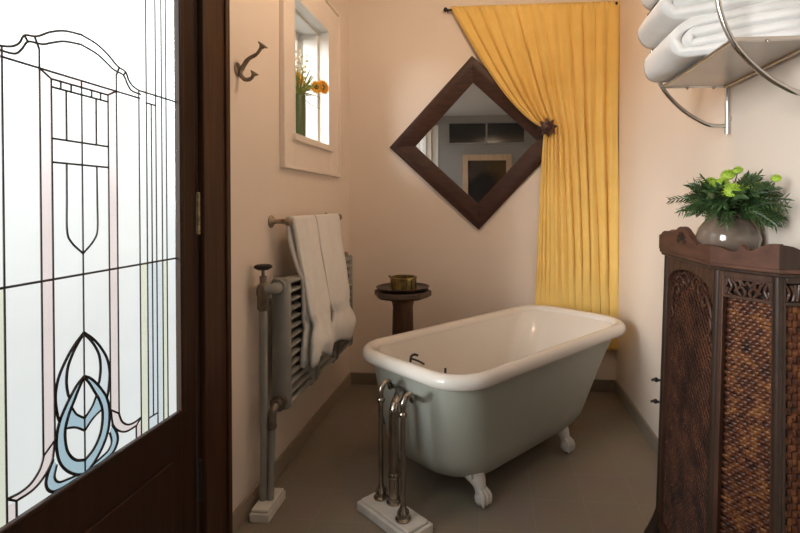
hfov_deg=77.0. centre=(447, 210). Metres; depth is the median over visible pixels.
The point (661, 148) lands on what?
wall
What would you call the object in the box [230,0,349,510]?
wall
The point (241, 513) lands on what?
baseboard
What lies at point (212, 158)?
trim
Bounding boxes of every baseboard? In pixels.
[233,372,350,532]
[351,372,614,391]
[615,380,657,455]
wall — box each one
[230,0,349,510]
[349,0,617,379]
[616,0,799,436]
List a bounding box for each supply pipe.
[374,378,393,501]
[395,391,414,523]
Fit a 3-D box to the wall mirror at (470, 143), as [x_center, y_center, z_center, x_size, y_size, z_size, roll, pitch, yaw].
[0.191,-0.461,3.413,1.187,1.187,0.034,0,1,5]
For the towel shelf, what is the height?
0.595 m
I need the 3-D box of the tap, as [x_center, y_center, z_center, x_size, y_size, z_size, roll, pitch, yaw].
[-0.123,0.655,2.158,0.087,0.068,0.039,1,1,38]
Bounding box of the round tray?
[376,283,428,292]
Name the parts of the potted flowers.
flower, flower, flower, pot, flower, flower, flower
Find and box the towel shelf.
[650,0,799,133]
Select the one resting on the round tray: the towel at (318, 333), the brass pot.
the brass pot
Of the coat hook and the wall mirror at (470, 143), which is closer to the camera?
the coat hook
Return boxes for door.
[0,0,201,532]
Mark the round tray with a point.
(385, 287)
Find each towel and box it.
[286,215,334,367]
[314,213,355,342]
[637,0,773,48]
[640,0,658,10]
[643,0,799,82]
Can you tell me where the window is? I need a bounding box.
[279,0,340,177]
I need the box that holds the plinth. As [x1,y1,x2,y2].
[357,492,432,532]
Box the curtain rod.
[443,2,617,12]
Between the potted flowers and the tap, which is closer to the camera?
the potted flowers
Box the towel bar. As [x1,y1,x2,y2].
[268,212,341,227]
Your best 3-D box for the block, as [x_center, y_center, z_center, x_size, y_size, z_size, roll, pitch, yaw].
[-0.741,1.215,2.070,0.080,0.050,0.173,0,1,5]
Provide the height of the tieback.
0.132 m
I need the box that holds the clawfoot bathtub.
[362,305,625,507]
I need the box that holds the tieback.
[538,117,556,136]
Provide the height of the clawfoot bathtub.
0.616 m
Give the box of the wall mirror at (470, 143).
[390,56,542,229]
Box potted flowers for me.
[666,166,794,250]
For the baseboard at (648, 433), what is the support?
attached to the wall at (661, 148)
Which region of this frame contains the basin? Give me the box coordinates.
[378,311,612,373]
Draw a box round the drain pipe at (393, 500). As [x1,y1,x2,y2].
[386,386,404,506]
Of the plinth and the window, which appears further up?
the window
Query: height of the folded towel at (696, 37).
0.119 m
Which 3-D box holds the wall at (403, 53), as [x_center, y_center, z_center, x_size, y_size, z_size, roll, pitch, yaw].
[0.229,-0.159,3.481,1.835,2.760,0.100,0,1,5]
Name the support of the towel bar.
attached to the wall at (260, 189)
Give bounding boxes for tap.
[409,353,424,364]
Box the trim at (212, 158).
[193,0,232,532]
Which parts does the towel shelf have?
wall post, shelf rail, shelf plate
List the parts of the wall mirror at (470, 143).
frame rail, frame rail, frame rail, frame rail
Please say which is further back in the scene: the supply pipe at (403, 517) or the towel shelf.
the supply pipe at (403, 517)
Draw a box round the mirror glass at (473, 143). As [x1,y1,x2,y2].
[416,83,535,202]
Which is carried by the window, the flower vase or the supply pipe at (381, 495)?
the flower vase
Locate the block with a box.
[249,488,285,522]
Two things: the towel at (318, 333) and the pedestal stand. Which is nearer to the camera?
the towel at (318, 333)
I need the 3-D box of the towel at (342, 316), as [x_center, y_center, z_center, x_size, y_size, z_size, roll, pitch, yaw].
[-0.602,0.370,2.748,0.188,0.703,0.393,0,1,5]
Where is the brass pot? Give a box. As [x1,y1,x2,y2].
[388,275,416,289]
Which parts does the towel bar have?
post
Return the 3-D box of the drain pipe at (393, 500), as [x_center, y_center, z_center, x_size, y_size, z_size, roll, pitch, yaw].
[-0.209,0.975,2.109,0.068,0.432,0.206,0,1,5]
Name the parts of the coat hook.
plate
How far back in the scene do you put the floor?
2.27 m
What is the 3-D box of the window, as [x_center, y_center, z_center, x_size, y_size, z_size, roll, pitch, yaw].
[-0.846,-0.731,2.793,0.259,1.047,0.890,0,1,5]
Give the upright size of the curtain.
2.317 m
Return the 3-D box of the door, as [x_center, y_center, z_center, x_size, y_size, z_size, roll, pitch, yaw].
[-0.890,0.176,1.232,0.037,2.140,0.910,0,1,5]
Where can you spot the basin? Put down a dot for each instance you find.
(480, 344)
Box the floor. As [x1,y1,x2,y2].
[236,384,657,532]
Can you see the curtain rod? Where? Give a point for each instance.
(445, 9)
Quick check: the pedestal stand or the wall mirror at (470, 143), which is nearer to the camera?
the pedestal stand
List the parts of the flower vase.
flower, flower, flower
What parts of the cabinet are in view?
post, frame, lattice panel, post, moulding, corner frame, wicker panel, post, frame, wicker panel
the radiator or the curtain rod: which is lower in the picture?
the radiator
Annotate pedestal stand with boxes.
[374,289,431,423]
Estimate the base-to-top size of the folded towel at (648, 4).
0.110 m
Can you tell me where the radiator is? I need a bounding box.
[253,252,352,500]
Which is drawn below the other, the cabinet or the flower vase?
the cabinet
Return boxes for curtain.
[451,1,619,350]
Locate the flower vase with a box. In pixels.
[296,49,328,136]
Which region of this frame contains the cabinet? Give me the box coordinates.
[644,227,799,532]
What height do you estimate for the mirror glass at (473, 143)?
0.837 m
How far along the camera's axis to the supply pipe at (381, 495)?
2.06 m
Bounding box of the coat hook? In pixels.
[234,41,267,81]
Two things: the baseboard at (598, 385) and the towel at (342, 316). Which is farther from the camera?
the baseboard at (598, 385)
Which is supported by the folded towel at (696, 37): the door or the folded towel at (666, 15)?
the folded towel at (666, 15)
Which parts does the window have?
sash, sill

